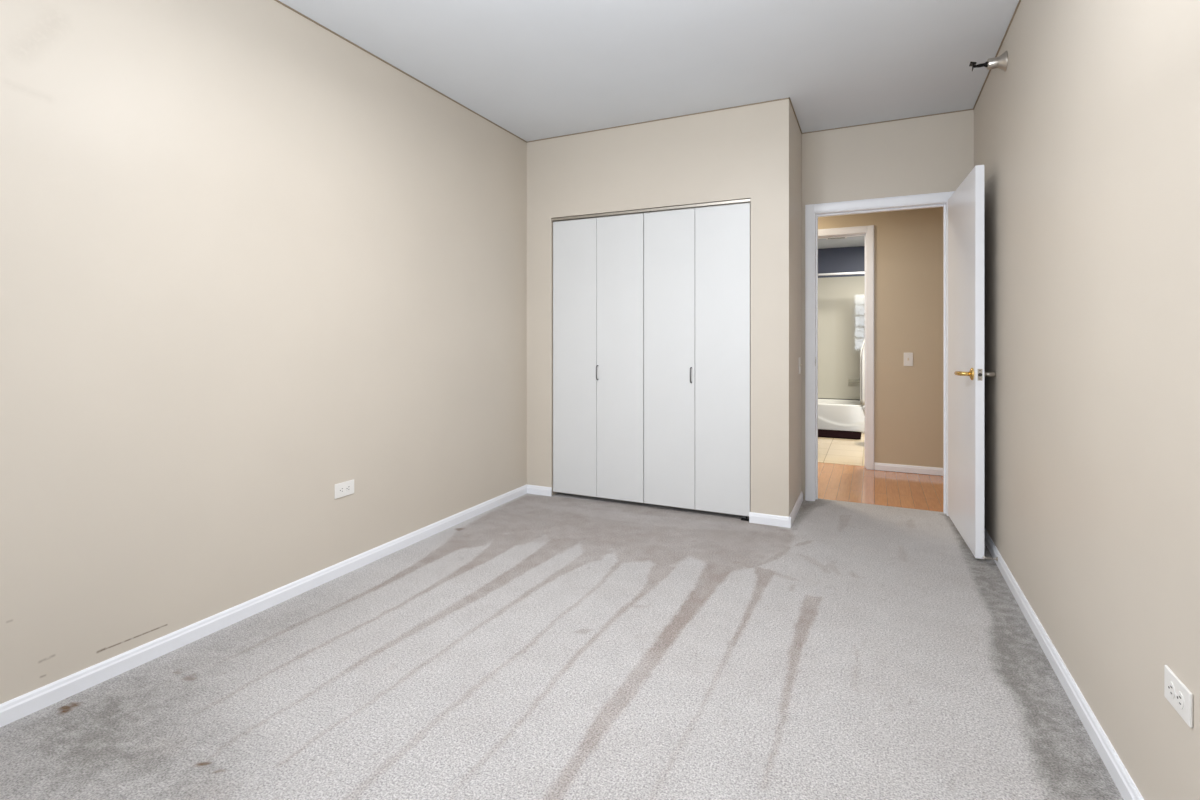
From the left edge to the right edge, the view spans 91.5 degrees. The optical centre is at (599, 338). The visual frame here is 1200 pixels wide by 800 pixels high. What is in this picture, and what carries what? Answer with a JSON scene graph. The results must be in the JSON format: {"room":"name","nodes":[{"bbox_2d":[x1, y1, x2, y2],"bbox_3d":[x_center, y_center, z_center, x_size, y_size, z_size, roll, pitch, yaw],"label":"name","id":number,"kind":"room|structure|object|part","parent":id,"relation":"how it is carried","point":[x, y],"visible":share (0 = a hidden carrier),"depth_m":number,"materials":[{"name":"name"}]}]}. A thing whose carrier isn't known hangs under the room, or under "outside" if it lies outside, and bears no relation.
{"room":"empty bedroom","nodes":[
{"label":"empty bedroom","id":0,"kind":"room"},
{"bbox_2d":[0,0,526,703],"bbox_3d":[-1.480,-0.162,2.513,0.120,2.615,5.732,0,0,25],"label":"wall","id":1,"kind":"structure","parent":0,"point":[253,265],"depth_m":2.34,"materials":[{"name":"beige paint"}]},
{"bbox_2d":[0,484,526,726],"bbox_3d":[-1.563,1.115,2.178,0.013,0.063,4.814,0,0,25],"label":"baseboard","id":2,"kind":"structure","parent":1,"relation":"attached to","point":[12,710],"depth_m":2.27,"materials":[{"name":"white paint"}]},
{"bbox_2d":[335,479,353,498],"bbox_3d":[-1.247,0.733,2.858,0.008,0.070,0.115,0,0,25],"label":"wall outlet","id":3,"kind":"object","parent":1,"relation":"attached to","point":[346,488],"visible":1,"depth_m":2.85,"materials":[{"name":"white plastic"}]},
{"bbox_2d":[275,0,1020,142],"bbox_3d":[-0.103,-1.466,1.867,2.921,0.006,5.492,0,0,25],"label":"trim","id":4,"kind":"structure","parent":1,"relation":"attached to","point":[278,1],"depth_m":3.68,"materials":[{"name":"beige paint"}]},
{"bbox_2d":[0,493,1122,799],"bbox_3d":[-0.083,1.146,1.900,2.930,0.001,5.570,0,0,25],"label":"floor","id":5,"kind":"structure","parent":0,"point":[559,646],"depth_m":1.93,"materials":[{"name":"grey carpet"}]},
{"bbox_2d":[279,0,1018,140],"bbox_3d":[-0.103,-1.519,1.867,3.161,0.100,5.732,0,0,25],"label":"ceiling","id":6,"kind":"structure","parent":0,"point":[534,69],"depth_m":2.98,"materials":[{"name":"white paint"}]},
{"bbox_2d":[558,492,748,516],"bbox_3d":[0.413,1.145,4.339,1.755,0.006,0.578,0,0,25],"label":"floor","id":7,"kind":"structure","parent":0,"point":[558,492],"depth_m":4.03,"materials":[{"name":"carpet"}]},
{"bbox_2d":[527,99,790,516],"bbox_3d":[0.327,-0.162,4.015,1.875,2.615,0.120,0,0,25],"label":"wall","id":8,"kind":"structure","parent":0,"point":[739,153],"depth_m":3.81,"materials":[{"name":"beige paint"}]},
{"bbox_2d":[527,485,551,495],"bbox_3d":[-0.446,1.115,4.305,0.204,0.063,0.013,0,0,25],"label":"baseboard","id":9,"kind":"structure","parent":8,"relation":"attached to","point":[531,489],"depth_m":4.30,"materials":[{"name":"white paint"}]},
{"bbox_2d":[553,212,643,502],"bbox_3d":[-0.025,0.121,4.127,0.704,1.990,0.062,0,0,25],"label":"bifold door","id":10,"kind":"structure","parent":8,"relation":"in","point":[598,263],"depth_m":4.12,"materials":[{"name":"white paint"}]},
{"bbox_3d":[-0.178,0.130,4.216,0.351,1.972,0.030,0,0,25],"label":"door panel","id":11,"kind":"part","parent":10,"relation":"part of","materials":[{"name":"white paint"}]},
{"bbox_3d":[0.142,0.130,4.066,0.351,1.972,0.030,0,0,25],"label":"door panel","id":12,"kind":"part","parent":10,"relation":"part of","materials":[{"name":"white paint"}]},
{"bbox_2d":[552,199,750,221],"bbox_3d":[0.304,-0.869,3.985,1.428,0.019,0.044,0,0,25],"label":"trim","id":13,"kind":"structure","parent":8,"relation":"attached to","point":[743,200],"depth_m":3.94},
{"bbox_2d":[644,202,750,515],"bbox_3d":[0.620,0.121,3.824,0.710,1.990,0.062,0,0,25],"label":"bifold door","id":14,"kind":"structure","parent":8,"relation":"in","point":[697,261],"depth_m":3.81,"materials":[{"name":"white paint"}]},
{"bbox_3d":[0.466,0.130,3.914,0.354,1.972,0.030,0,0,25],"label":"door panel","id":15,"kind":"part","parent":14,"relation":"part of","materials":[{"name":"white paint"}]},
{"bbox_3d":[0.788,0.130,3.763,0.354,1.972,0.030,0,0,25],"label":"door panel","id":16,"kind":"part","parent":14,"relation":"part of","materials":[{"name":"white paint"}]},
{"bbox_2d":[749,512,790,527],"bbox_3d":[1.047,1.115,3.604,0.248,0.063,0.013,0,0,25],"label":"baseboard","id":17,"kind":"structure","parent":8,"relation":"attached to","point":[758,518],"depth_m":3.60,"materials":[{"name":"white paint"}]},
{"bbox_2d":[791,106,800,510],"bbox_3d":[1.266,-0.162,3.949,0.120,2.615,0.558,0,0,25],"label":"wall","id":18,"kind":"structure","parent":0,"point":[795,131],"depth_m":3.86,"materials":[{"name":"beige paint"}]},
{"bbox_2d":[789,491,802,526],"bbox_3d":[1.294,1.115,3.854,0.013,0.063,0.675,0,0,25],"label":"baseboard","id":19,"kind":"structure","parent":18,"relation":"attached to","point":[799,501],"depth_m":3.80,"materials":[{"name":"white paint"}]},
{"bbox_2d":[818,276,864,399],"bbox_3d":[3.255,-0.014,7.525,1.740,1.650,0.710,0,0,25],"label":"tub surround","id":20,"kind":"object","parent":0,"point":[841,300],"visible":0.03,"depth_m":7.90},
{"bbox_2d":[818,272,864,275],"bbox_3d":[3.104,-0.809,7.204,1.740,0.064,0.064,0,0,25],"label":"shower rod","id":21,"kind":"object","parent":20,"relation":"attached to","point":[844,273],"visible":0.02,"depth_m":7.24,"materials":[{"name":"white metal"}]},
{"bbox_2d":[860,338,864,404],"bbox_3d":[3.453,-0.015,7.020,0.605,1.633,0.081,0,0,25],"label":"shower curtain","id":22,"kind":"object","parent":21,"relation":"hanging from","point":[862,353],"visible":0.04,"depth_m":7.13,"materials":[{"name":"white fabric"}]},
{"bbox_2d":[848,377,859,384],"bbox_3d":[3.388,0.561,7.797,0.150,0.110,0.065,0,0,25],"label":"soap dish","id":23,"kind":"object","parent":20,"relation":"attached to","point":[851,380],"visible":0.91,"depth_m":7.81,"materials":[{"name":"white ceramic"}]},
{"bbox_2d":[818,246,864,399],"bbox_3d":[3.427,-0.104,7.891,1.940,2.500,0.100,0,0,25],"label":"wall","id":24,"kind":"structure","parent":0,"point":[842,259],"depth_m":7.91,"materials":[{"name":"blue paint"}]},
{"bbox_2d":[818,236,864,248],"bbox_3d":[2.841,-1.296,6.642,1.940,0.115,2.860,0,0,25],"label":"ceiling","id":25,"kind":"structure","parent":0,"point":[854,241],"depth_m":7.51,"materials":[{"name":"white paint"}]},
{"bbox_2d":[826,237,846,239],"bbox_3d":[2.857,-1.233,7.077,0.240,0.013,0.240,0,0,25],"label":"ceiling vent","id":26,"kind":"object","parent":25,"relation":"in","point":[840,237],"visible":0.44,"depth_m":7.14,"materials":[{"name":"white plastic"}]},
{"bbox_2d":[818,207,942,467],"bbox_3d":[2.163,-0.104,5.315,3.400,2.500,0.120,0,0,25],"label":"wall","id":27,"kind":"structure","parent":0,"point":[908,244],"depth_m":5.02,"materials":[{"name":"paint"}]},
{"bbox_2d":[818,225,873,469],"bbox_3d":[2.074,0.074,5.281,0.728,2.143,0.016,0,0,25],"label":"trim","id":28,"kind":"structure","parent":27,"relation":"attached to","point":[869,230],"depth_m":5.14,"materials":[{"name":"white paint"}]},
{"bbox_2d":[874,462,942,475],"bbox_3d":[3.040,1.115,4.830,1.400,0.063,0.013,0,0,25],"label":"baseboard","id":29,"kind":"structure","parent":27,"relation":"attached to","point":[877,466],"depth_m":5.01,"materials":[{"name":"white paint"}]},
{"bbox_2d":[904,353,912,365],"bbox_3d":[2.642,0.174,5.013,0.070,0.115,0.018,0,0,25],"label":"light switch","id":30,"kind":"object","parent":27,"relation":"attached to","point":[908,357],"visible":1,"depth_m":5.01,"materials":[{"name":"white plastic"}]},
{"bbox_2d":[818,433,942,511],"bbox_3d":[2.509,1.176,6.052,3.400,0.060,4.210,0,0,25],"label":"floor","id":31,"kind":"structure","parent":0,"point":[839,482],"depth_m":4.68,"materials":[{"name":"orange wood"}]},
{"bbox_2d":[818,429,860,439],"bbox_3d":[2.686,1.135,7.043,0.838,0.019,0.510,0,0,25],"label":"bath mat","id":32,"kind":"object","parent":31,"relation":"on","point":[821,433],"visible":0.53,"depth_m":6.89,"materials":[{"name":"brown fabric"}]},
{"bbox_2d":[818,399,864,432],"bbox_3d":[3.238,0.980,7.487,1.732,0.333,0.750,0,0,25],"label":"bathtub","id":33,"kind":"object","parent":31,"relation":"on","point":[833,414],"visible":0.25,"depth_m":7.24,"materials":[{"name":"white ceramic"}]},
{"bbox_2d":[801,110,973,499],"bbox_3d":[1.992,-0.162,3.983,1.166,2.615,0.120,0,0,25],"label":"wall","id":34,"kind":"structure","parent":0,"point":[935,153],"depth_m":3.96,"materials":[{"name":"beige paint"}]},
{"bbox_2d":[805,191,954,515],"bbox_3d":[1.909,0.097,4.015,0.934,2.098,0.140,0,0,25],"label":"door frame","id":35,"kind":"structure","parent":34,"relation":"attached to","point":[810,209],"depth_m":4.13,"materials":[{"name":"white paint"}]},
{"bbox_2d":[948,165,995,558],"bbox_3d":[2.110,0.118,3.390,0.178,2.028,0.834,0,0,22],"label":"door","id":36,"kind":"structure","parent":35,"relation":"attached to","point":[966,372],"depth_m":3.23,"materials":[{"name":"white paint"}]},
{"bbox_3d":[1.943,0.185,3.141,0.055,0.026,0.127,0,0,22],"label":"lever","id":37,"kind":"part","parent":36,"relation":"part of","materials":[{"name":"gold metal"}]},
{"bbox_3d":[1.957,0.184,3.012,0.021,0.060,0.001,0,0,22],"label":"latch plate","id":38,"kind":"part","parent":36,"relation":"part of","materials":[{"name":"silver metal"}]},
{"bbox_3d":[2.057,0.185,3.095,0.055,0.026,0.127,0,0,22],"label":"lever","id":39,"kind":"part","parent":36,"relation":"part of","materials":[{"name":"metal"}]},
{"bbox_2d":[974,0,1199,799],"bbox_3d":[1.248,-0.162,1.166,0.120,2.615,5.612,0,0,25],"label":"wall","id":40,"kind":"structure","parent":0,"point":[1087,142],"depth_m":1.59,"materials":[{"name":"beige paint"}]},
{"bbox_2d":[969,51,1007,71],"bbox_3d":[1.889,-1.339,2.850,0.150,0.092,0.092,0,0,25],"label":"sprinkler","id":41,"kind":"object","parent":40,"relation":"attached to","point":[1000,62],"visible":1,"depth_m":2.82,"materials":[{"name":"metal"}]},
{"bbox_2d":[987,57,998,69],"bbox_3d":[1.908,-1.339,2.842,0.043,0.051,0.051,0,0,25],"label":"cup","id":42,"kind":"object","parent":41,"relation":"on","point":[992,63],"depth_m":2.83,"materials":[{"name":"metal"}]},
{"bbox_2d":[984,527,1143,799],"bbox_3d":[1.213,1.115,1.249,0.013,0.063,5.492,0,0,25],"label":"baseboard","id":43,"kind":"structure","parent":40,"relation":"attached to","point":[1123,781],"depth_m":1.83,"materials":[{"name":"white paint"}]},
{"bbox_2d":[1164,665,1192,727],"bbox_3d":[1.200,0.740,1.215,0.008,0.070,0.115,0,0,25],"label":"wall outlet","id":44,"kind":"object","parent":40,"relation":"attached to","point":[1179,696],"visible":1,"depth_m":1.20,"materials":[{"name":"white plastic"}]},
{"bbox_2d":[1168,681,1174,697],"bbox_3d":[1.207,0.740,1.234,0.004,0.033,0.028,0,0,25],"label":"receptacle","id":45,"kind":"object","parent":44,"relation":"attached to","point":[1171,684],"depth_m":1.23,"materials":[{"name":"white plastic"}]},
{"bbox_2d":[1177,691,1183,708],"bbox_3d":[1.190,0.740,1.198,0.004,0.033,0.028,0,0,25],"label":"receptacle","id":46,"kind":"object","parent":44,"relation":"attached to","point":[1180,694],"depth_m":1.20,"materials":[{"name":"white plastic"}]}
]}

